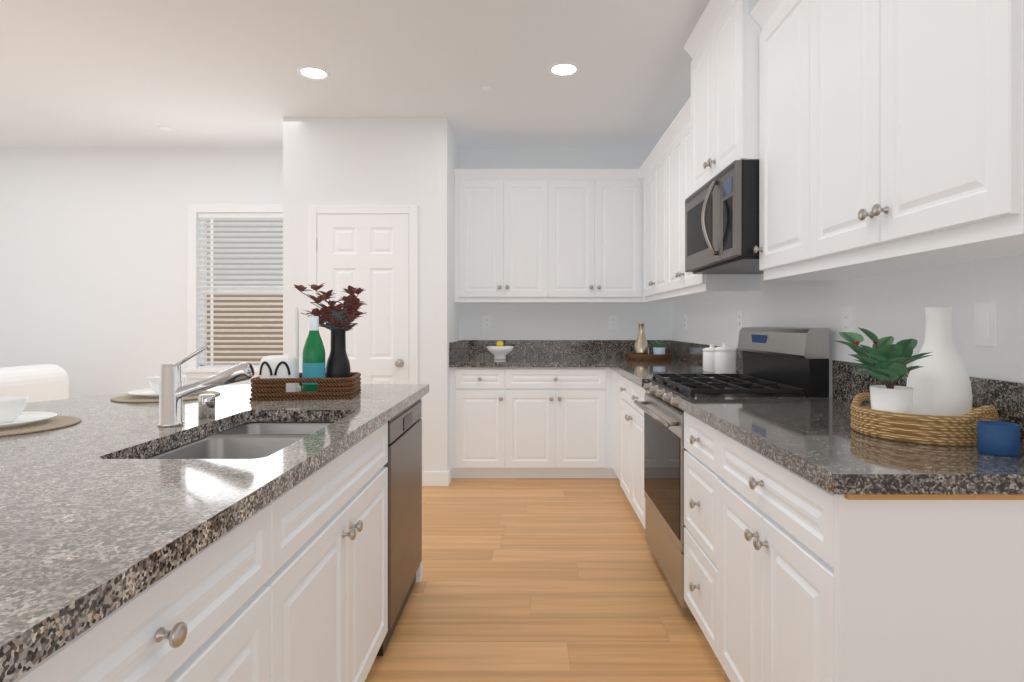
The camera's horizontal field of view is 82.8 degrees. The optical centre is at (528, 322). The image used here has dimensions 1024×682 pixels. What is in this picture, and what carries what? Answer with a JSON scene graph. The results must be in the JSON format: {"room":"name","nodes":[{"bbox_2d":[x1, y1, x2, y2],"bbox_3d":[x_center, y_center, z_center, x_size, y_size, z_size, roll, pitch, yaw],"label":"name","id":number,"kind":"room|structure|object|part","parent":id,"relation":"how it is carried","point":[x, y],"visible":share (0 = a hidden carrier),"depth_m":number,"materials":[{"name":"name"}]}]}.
{"room":"kitchen","nodes":[
{"label":"kitchen","id":0,"kind":"room"},
{"bbox_2d":[0,148,670,398],"bbox_3d":[-2.175,-0.160,5.160,6.850,2.760,0.120,0,0,0],"label":"wall","id":1,"kind":"structure","parent":0,"point":[93,271],"depth_m":5.10,"materials":[{"name":"paint"}]},
{"bbox_2d":[183,204,282,377],"bbox_3d":[-2.425,-0.280,5.117,1.180,1.530,0.136,0,0,0],"label":"window","id":2,"kind":"structure","parent":1,"relation":"in","point":[192,370],"depth_m":5.08,"materials":[{"name":"white paint"}]},
{"bbox_2d":[198,213,282,367],"bbox_3d":[-2.425,-0.282,5.122,0.978,1.372,0.043,0,0,0],"label":"window blinds","id":3,"kind":"object","parent":2,"relation":"attached to","point":[211,217],"visible":0.58,"depth_m":5.12,"materials":[{"name":"white plastic"}]},
{"bbox_2d":[454,169,505,302],"bbox_3d":[-0.411,-0.713,4.926,0.403,1.083,0.343,0,0,0],"label":"upper cabinet","id":4,"kind":"object","parent":1,"relation":"attached to","point":[480,194],"depth_m":4.76,"materials":[{"name":"white wood"}]},
{"bbox_2d":[483,316,490,328],"bbox_3d":[-0.370,-0.005,5.095,0.075,0.118,0.008,0,0,0],"label":"wall outlet plate","id":5,"kind":"object","parent":1,"relation":"attached to","point":[486,319],"depth_m":5.09,"materials":[{"name":"white paint"}]},
{"bbox_2d":[506,169,549,302],"bbox_3d":[-0.027,-0.713,4.926,0.365,1.083,0.343,0,0,0],"label":"upper cabinet","id":6,"kind":"object","parent":1,"relation":"attached to","point":[527,190],"depth_m":4.76,"materials":[{"name":"white wood"}]},
{"bbox_2d":[550,169,597,302],"bbox_3d":[0.349,-0.713,4.926,0.385,1.083,0.343,0,0,0],"label":"upper cabinet","id":7,"kind":"object","parent":1,"relation":"attached to","point":[573,192],"depth_m":4.76,"materials":[{"name":"white wood"}]},
{"bbox_2d":[609,316,616,328],"bbox_3d":[0.740,-0.005,5.095,0.075,0.118,0.008,0,0,0],"label":"wall outlet plate","id":8,"kind":"object","parent":1,"relation":"attached to","point":[612,319],"depth_m":5.09,"materials":[{"name":"white paint"}]},
{"bbox_2d":[598,168,641,302],"bbox_3d":[0.746,-0.713,4.926,0.409,1.083,0.343,0,0,0],"label":"upper cabinet","id":9,"kind":"object","parent":1,"relation":"attached to","point":[619,190],"depth_m":4.76,"materials":[{"name":"white wood"}]},
{"bbox_2d":[0,0,709,147],"bbox_3d":[-2.175,-1.590,1.050,7.090,0.100,8.340,0,0,0],"label":"ceiling","id":10,"kind":"structure","parent":0,"point":[136,73],"depth_m":3.52,"materials":[{"name":"paint"}]},
{"bbox_2d":[157,126,173,130],"bbox_3d":[-2.870,-1.535,4.580,0.110,0.009,0.110,0,0,0],"label":"sprinkler","id":11,"kind":"object","parent":10,"relation":"attached to","point":[166,128],"visible":1,"depth_m":4.57,"materials":[{"name":"white paint"}]},
{"bbox_2d":[297,66,329,79],"bbox_3d":[-1.325,-1.536,3.570,0.190,0.006,0.190,0,0,0],"label":"recessed light","id":12,"kind":"object","parent":10,"relation":"in","point":[313,72],"visible":1,"depth_m":3.56,"materials":[{"name":"white paint"}]},
{"bbox_2d":[482,86,492,90],"bbox_3d":[-0.270,-1.535,3.800,0.070,0.009,0.070,0,0,0],"label":"sprinkler","id":13,"kind":"object","parent":10,"relation":"attached to","point":[487,88],"visible":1,"depth_m":3.79,"materials":[{"name":"white paint"}]},
{"bbox_2d":[548,62,579,76],"bbox_3d":[0.212,-1.536,3.520,0.190,0.006,0.190,0,0,0],"label":"recessed light","id":14,"kind":"object","parent":10,"relation":"in","point":[563,69],"visible":1,"depth_m":3.52,"materials":[{"name":"white paint"}]},
{"bbox_2d":[283,118,458,470],"bbox_3d":[-1.228,-0.160,4.722,1.229,2.759,0.754,0,0,0],"label":"wall","id":15,"kind":"structure","parent":0,"point":[370,161],"depth_m":4.34,"materials":[{"name":"paint"}]},
{"bbox_2d":[308,205,417,383],"bbox_3d":[-1.240,0.170,4.303,0.820,2.099,0.083,0,0,0],"label":"pantry door","id":16,"kind":"structure","parent":15,"relation":"in","point":[371,251],"depth_m":4.33,"materials":[{"name":"white paint"}]},
{"bbox_2d":[422,467,450,485],"bbox_3d":[-3.099,1.165,4.715,4.999,0.109,0.768,0,0,0],"label":"baseboard","id":17,"kind":"structure","parent":15,"relation":"attached to","point":[436,478],"depth_m":4.33,"materials":[{"name":"white paint"}]},
{"bbox_2d":[365,478,729,681],"bbox_3d":[-2.175,1.270,1.350,7.090,0.100,8.940,0,0,0],"label":"floor","id":18,"kind":"structure","parent":0,"point":[544,580],"depth_m":2.58,"materials":[{"name":"brown wood"}]},
{"bbox_2d":[0,364,68,402],"bbox_3d":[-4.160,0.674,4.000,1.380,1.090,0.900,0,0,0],"label":"bar stool","id":19,"kind":"object","parent":18,"relation":"on","point":[41,382],"visible":0.23,"depth_m":4.10,"materials":[{"name":"fabric"}]},
{"bbox_2d":[12,398,421,681],"bbox_3d":[-1.108,0.780,1.212,1.264,0.878,3.125,0,0,0],"label":"kitchen island","id":20,"kind":"object","parent":18,"relation":"on","point":[290,585],"depth_m":1.17,"materials":[{"name":"white wood"}]},
{"bbox_2d":[0,384,428,681],"bbox_3d":[-1.315,0.284,1.235,1.650,0.112,3.230,0,0,0],"label":"island countertop","id":21,"kind":"structure","parent":20,"relation":"on","point":[101,517],"depth_m":1.03,"materials":[{"name":"stone"}]},
{"bbox_2d":[0,416,81,436],"bbox_3d":[-1.520,0.297,1.660,0.380,0.005,0.380,0,0,0],"label":"placemat","id":22,"kind":"object","parent":21,"relation":"on","point":[56,422],"visible":0.79,"depth_m":1.65,"materials":[{"name":"beige wicker"}]},
{"bbox_2d":[0,411,56,427],"bbox_3d":[-1.530,0.284,1.670,0.268,0.019,0.268,0,0,0],"label":"dinner plate","id":23,"kind":"object","parent":22,"relation":"on","point":[23,418],"visible":0.83,"depth_m":1.73,"materials":[{"name":"white ceramic"}]},
{"bbox_2d":[0,396,28,423],"bbox_3d":[-1.530,0.253,1.670,0.137,0.068,0.137,0,0,0],"label":"ribbed bowl","id":24,"kind":"object","parent":23,"relation":"on","point":[12,408],"visible":1,"depth_m":1.66,"materials":[{"name":"white ceramic"}]},
{"bbox_2d":[110,390,220,402],"bbox_3d":[-1.470,0.297,2.360,0.380,0.005,0.380,0,0,0],"label":"placemat","id":25,"kind":"object","parent":21,"relation":"on","point":[128,398],"visible":0.58,"depth_m":2.26,"materials":[{"name":"beige wicker"}]},
{"bbox_2d":[127,388,158,396],"bbox_3d":[-1.480,0.284,2.370,0.268,0.019,0.268,0,0,0],"label":"dinner plate","id":26,"kind":"object","parent":25,"relation":"on","point":[149,392],"visible":0.44,"depth_m":2.34,"materials":[{"name":"white ceramic"}]},
{"bbox_2d":[147,375,185,393],"bbox_3d":[-1.480,0.253,2.370,0.137,0.068,0.137,0,0,0],"label":"ribbed bowl","id":27,"kind":"object","parent":26,"relation":"on","point":[153,381],"visible":0.44,"depth_m":2.32,"materials":[{"name":"white ceramic"}]},
{"bbox_2d":[157,345,253,426],"bbox_3d":[-0.945,0.182,1.700,0.275,0.236,0.066,0,0,0],"label":"faucet","id":28,"kind":"object","parent":21,"relation":"on","point":[173,391],"visible":1,"depth_m":1.68,"materials":[{"name":"silver metal"}]},
{"bbox_3d":[-1.025,0.264,1.845,0.048,0.072,0.048,0,0,0],"label":"air gap cap","id":29,"kind":"part","parent":21,"relation":"part of","materials":[{"name":"silver metal"}]},
{"bbox_2d":[144,422,333,458],"bbox_3d":[-0.776,0.444,1.640,0.407,0.204,0.750,0,0,0],"label":"sink basin","id":30,"kind":"object","parent":21,"relation":"in","point":[251,440],"visible":0.06,"depth_m":1.76,"materials":[{"name":"silver metal"}]},
{"bbox_2d":[249,372,360,400],"bbox_3d":[-0.905,0.257,2.383,0.392,0.085,0.270,0,0,-9],"label":"tray","id":31,"kind":"object","parent":21,"relation":"on","point":[266,389],"visible":0.88,"depth_m":2.26,"materials":[{"name":"brown wicker"}]},
{"bbox_2d":[259,355,296,391],"bbox_3d":[-1.003,0.208,2.322,0.138,0.155,0.144,0,0,0],"label":"vase","id":32,"kind":"object","parent":31,"relation":"on","point":[278,366],"visible":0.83,"depth_m":2.27,"materials":[{"name":"white ceramic"}]},
{"bbox_2d":[294,307,300,391],"bbox_3d":[-0.971,0.109,2.424,0.036,0.354,0.035,0,0,0],"label":"taper candle","id":33,"kind":"object","parent":31,"relation":"on","point":[296,333],"visible":0.67,"depth_m":2.42,"materials":[{"name":"white wax"}]},
{"bbox_2d":[302,316,325,391],"bbox_3d":[-0.875,0.129,2.361,0.089,0.314,0.089,0,0,0],"label":"bottle","id":34,"kind":"object","parent":31,"relation":"on","point":[313,361],"visible":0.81,"depth_m":2.33,"materials":[{"name":"green glass"}]},
{"bbox_2d":[294,282,366,377],"bbox_3d":[-0.833,0.058,2.466,0.310,0.455,0.247,0,0,0],"label":"bouquet","id":35,"kind":"object","parent":31,"relation":"on","point":[338,319],"visible":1,"depth_m":2.41,"materials":[{"name":"red plant"}]},
{"bbox_3d":[-0.493,0.505,0.838,0.034,0.182,1.672,0,0,0],"label":"island knob","id":36,"kind":"part","parent":20,"relation":"part of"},
{"bbox_2d":[377,398,421,655],"bbox_3d":[-0.806,0.776,2.413,0.609,0.863,0.617,0,0,0],"label":"dishwasher","id":37,"kind":"object","parent":20,"relation":"in","point":[403,464],"visible":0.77,"depth_m":2.32,"materials":[{"name":"grey metal"}]},
{"bbox_2d":[450,367,505,477],"bbox_3d":[-0.398,0.780,4.780,0.428,0.878,0.638,0,0,0],"label":"base cabinet","id":38,"kind":"object","parent":18,"relation":"on","point":[477,414],"depth_m":4.46,"materials":[{"name":"white wood"}]},
{"bbox_2d":[506,367,609,477],"bbox_3d":[0.231,0.780,4.780,0.829,0.878,0.638,0,0,0],"label":"base cabinet","id":39,"kind":"object","parent":18,"relation":"on","point":[569,437],"depth_m":4.46,"materials":[{"name":"white wood"}]},
{"bbox_2d":[449,340,604,366],"bbox_3d":[-0.012,0.245,4.759,1.200,0.190,0.678,0,0,0],"label":"countertop","id":40,"kind":"structure","parent":39,"relation":"on","point":[462,353],"depth_m":5.08,"materials":[{"name":"stone"}]},
{"bbox_2d":[486,346,513,358],"bbox_3d":[-0.240,0.247,4.800,0.230,0.105,0.230,0,0,0],"label":"lemon bowl","id":41,"kind":"object","parent":40,"relation":"on","point":[498,352],"visible":1,"depth_m":4.74,"materials":[{"name":"white ceramic"}]},
{"bbox_2d":[495,341,504,346],"bbox_3d":[-0.239,0.194,4.800,0.126,0.094,0.080,0,0,0],"label":"lemons","id":42,"kind":"object","parent":41,"relation":"in","point":[499,343],"visible":0.42,"depth_m":4.77,"materials":[{"name":"yellow food"}]},
{"bbox_2d":[605,340,741,385],"bbox_3d":[0.918,0.245,4.105,0.660,0.190,1.986,0,0,0],"label":"countertop","id":43,"kind":"structure","parent":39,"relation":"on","point":[639,372],"depth_m":4.41,"materials":[{"name":"stone"}]},
{"bbox_2d":[628,352,671,359],"bbox_3d":[1.000,0.275,4.800,0.364,0.048,0.364,0,0,0],"label":"tray","id":44,"kind":"object","parent":43,"relation":"on","point":[651,356],"visible":0.96,"depth_m":4.65,"materials":[{"name":"brown wood"}]},
{"bbox_2d":[633,323,649,353],"bbox_3d":[0.925,0.143,4.770,0.132,0.286,0.132,0,0,0],"label":"vase","id":45,"kind":"object","parent":44,"relation":"on","point":[641,345],"visible":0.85,"depth_m":4.74,"materials":[{"name":"gold glass"}]},
{"bbox_2d":[651,340,666,353],"bbox_3d":[1.081,0.214,4.789,0.176,0.143,0.158,0,0,0],"label":"plant pot","id":46,"kind":"object","parent":44,"relation":"on","point":[659,348],"visible":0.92,"depth_m":4.76,"materials":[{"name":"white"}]},
{"bbox_2d":[702,344,715,371],"bbox_3d":[1.130,0.215,3.580,0.114,0.168,0.114,0,0,0],"label":"canister","id":47,"kind":"object","parent":43,"relation":"on","point":[708,359],"visible":0.69,"depth_m":3.54,"materials":[{"name":"white ceramic"}]},
{"bbox_2d":[714,343,735,373],"bbox_3d":[1.150,0.208,3.400,0.124,0.183,0.124,0,0,0],"label":"canister","id":48,"kind":"object","parent":43,"relation":"on","point":[724,358],"visible":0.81,"depth_m":3.35,"materials":[{"name":"white ceramic"}]},
{"bbox_2d":[610,369,617,477],"bbox_3d":[0.937,0.780,4.229,0.623,0.878,0.503,0,0,0],"label":"base cabinet","id":49,"kind":"object","parent":18,"relation":"on","point":[613,375],"depth_m":4.42,"materials":[{"name":"white wood"}]},
{"bbox_2d":[618,373,629,501],"bbox_3d":[0.937,0.780,3.763,0.623,0.878,0.429,0,0,0],"label":"base cabinet","id":50,"kind":"object","parent":18,"relation":"on","point":[624,396],"depth_m":3.82,"materials":[{"name":"white wood"}]},
{"bbox_2d":[630,380,649,527],"bbox_3d":[0.937,0.780,3.331,0.623,0.878,0.435,0,0,0],"label":"base cabinet","id":51,"kind":"object","parent":18,"relation":"on","point":[637,499],"depth_m":3.35,"materials":[{"name":"white wood"}]},
{"bbox_2d":[684,411,709,643],"bbox_3d":[0.937,0.780,2.134,0.623,0.878,0.427,0,0,0],"label":"base cabinet","id":52,"kind":"object","parent":18,"relation":"on","point":[696,455],"depth_m":2.15,"materials":[{"name":"white wood"}]},
{"bbox_2d":[634,327,829,615],"bbox_3d":[0.887,0.620,2.730,0.665,1.200,0.752,0,0,0],"label":"range","id":53,"kind":"object","parent":18,"relation":"on","point":[785,361],"visible":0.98,"depth_m":2.58,"materials":[{"name":"silver metal"}]},
{"bbox_2d":[710,425,1023,681],"bbox_3d":[0.937,0.780,1.545,0.623,0.878,0.751,0,0,0],"label":"base cabinet","id":54,"kind":"object","parent":18,"relation":"on","point":[826,586],"depth_m":1.17,"materials":[{"name":"white wood"}]},
{"bbox_2d":[673,356,1023,499],"bbox_3d":[0.927,0.251,1.749,0.643,0.202,1.198,0,0,0],"label":"countertop","id":55,"kind":"structure","parent":54,"relation":"on","point":[820,442],"depth_m":1.42,"materials":[{"name":"stone"}]},
{"bbox_2d":[850,392,998,445],"bbox_3d":[1.055,0.251,1.565,0.330,0.096,0.330,0,0,0],"label":"round woven basket","id":56,"kind":"object","parent":55,"relation":"on","point":[932,429],"visible":0.79,"depth_m":1.44,"materials":[{"name":"wicker"}]},
{"bbox_2d":[836,328,932,413],"bbox_3d":[0.925,0.149,1.535,0.208,0.274,0.236,0,0,0],"label":"potted plant","id":57,"kind":"object","parent":56,"relation":"in","point":[885,360],"visible":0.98,"depth_m":1.51,"materials":[{"name":"green plant"}]},
{"bbox_2d":[906,307,972,415],"bbox_3d":[1.118,0.121,1.585,0.150,0.330,0.150,0,0,0],"label":"vase","id":58,"kind":"object","parent":56,"relation":"in","point":[940,382],"visible":0.75,"depth_m":1.54,"materials":[{"name":"white ceramic"}]},
{"bbox_2d":[977,421,1019,455],"bbox_3d":[1.080,0.265,1.335,0.078,0.068,0.078,0,0,0],"label":"cup","id":59,"kind":"object","parent":55,"relation":"on","point":[998,438],"visible":1,"depth_m":1.31,"materials":[{"name":"blue ceramic"}]},
{"bbox_2d":[671,255,1023,396],"bbox_3d":[1.310,-0.160,1.050,0.120,2.760,8.340,0,0,0],"label":"wall","id":60,"kind":"structure","parent":0,"point":[895,304],"depth_m":2.00,"materials":[{"name":"paint"}]},
{"bbox_2d":[650,140,661,299],"bbox_3d":[1.089,-0.713,4.116,0.318,1.083,0.399,0,0,0],"label":"upper cabinet","id":61,"kind":"object","parent":60,"relation":"attached to","point":[656,156],"depth_m":4.25,"materials":[{"name":"white wood"}]},
{"bbox_2d":[642,156,691,302],"bbox_3d":[1.089,-0.713,4.515,0.318,1.083,0.399,0,0,0],"label":"upper cabinet","id":62,"kind":"object","parent":60,"relation":"attached to","point":[645,167],"depth_m":4.63,"materials":[{"name":"white wood"}]},
{"bbox_2d":[684,315,686,329],"bbox_3d":[1.245,-0.005,4.620,0.008,0.118,0.075,0,0,0],"label":"wall outlet plate","id":63,"kind":"object","parent":60,"relation":"attached to","point":[685,316],"depth_m":4.60,"materials":[{"name":"white paint"}]},
{"bbox_2d":[662,120,720,299],"bbox_3d":[1.089,-0.713,3.716,0.318,1.083,0.401,0,0,0],"label":"upper cabinet","id":64,"kind":"object","parent":60,"relation":"attached to","point":[669,142],"depth_m":3.84,"materials":[{"name":"white wood"}]},
{"bbox_2d":[686,8,709,198],"bbox_3d":[1.056,-1.073,2.920,0.383,0.815,0.379,0,0,0],"label":"upper cabinet","id":65,"kind":"object","parent":60,"relation":"attached to","point":[698,105],"depth_m":2.95,"materials":[{"name":"white wood"}]},
{"bbox_2d":[678,108,761,295],"bbox_3d":[1.089,-0.713,3.314,0.318,1.083,0.403,0,0,0],"label":"upper cabinet","id":66,"kind":"object","parent":60,"relation":"attached to","point":[690,284],"depth_m":3.45,"materials":[{"name":"white wood"}]},
{"bbox_2d":[710,0,761,179],"bbox_3d":[1.056,-1.073,2.540,0.383,0.815,0.380,0,0,0],"label":"upper cabinet","id":67,"kind":"object","parent":60,"relation":"attached to","point":[733,23],"depth_m":2.46,"materials":[{"name":"white wood"}]},
{"bbox_2d":[685,160,763,273],"bbox_3d":[1.006,-0.461,2.730,0.481,0.402,0.754,0,0,0],"label":"microwave","id":68,"kind":"object","parent":67,"relation":"attached to","point":[722,222],"visible":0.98,"depth_m":2.52,"materials":[{"name":"black metal"}]},
{"bbox_2d":[738,310,742,329],"bbox_3d":[1.245,-0.015,3.420,0.008,0.118,0.075,0,0,0],"label":"wall outlet plate","id":69,"kind":"object","parent":60,"relation":"attached to","point":[740,313],"depth_m":3.41,"materials":[{"name":"white paint"}]},
{"bbox_2d":[754,0,865,283],"bbox_3d":[1.089,-0.713,2.136,0.318,1.083,0.423,0,0,0],"label":"upper cabinet","id":70,"kind":"object","parent":60,"relation":"attached to","point":[779,21],"depth_m":2.16,"materials":[{"name":"white wood"}]},
{"bbox_2d":[842,308,852,331],"bbox_3d":[1.245,0.000,2.270,0.008,0.118,0.075,0,0,0],"label":"wall outlet plate","id":71,"kind":"object","parent":60,"relation":"attached to","point":[847,313],"depth_m":2.26,"materials":[{"name":"white paint"}]},
{"bbox_2d":[802,0,952,275],"bbox_3d":[1.089,-0.713,1.732,0.318,1.083,0.384,0,0,0],"label":"upper cabinet","id":72,"kind":"object","parent":60,"relation":"attached to","point":[833,117],"depth_m":1.77,"materials":[{"name":"white wood"}]},
{"bbox_2d":[870,0,1023,263],"bbox_3d":[1.089,-0.713,1.328,0.318,1.083,0.426,0,0,0],"label":"upper cabinet","id":73,"kind":"object","parent":60,"relation":"attached to","point":[947,76],"depth_m":1.31,"materials":[{"name":"white wood"}]},
{"bbox_2d":[974,303,996,346],"bbox_3d":[1.245,0.005,1.585,0.008,0.118,0.075,0,0,0],"label":"wall outlet plate","id":74,"kind":"object","parent":60,"relation":"attached to","point":[985,324],"depth_m":1.58,"materials":[{"name":"white paint"}]},
{"label":"outside","id":75,"kind":"structure","parent":0,"visible":0},
{"bbox_2d":[207,220,282,360],"bbox_3d":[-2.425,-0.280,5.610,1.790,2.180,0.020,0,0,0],"label":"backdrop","id":76,"kind":"structure","parent":75,"point":[246,306],"depth_m":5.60,"materials":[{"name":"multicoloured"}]}
]}

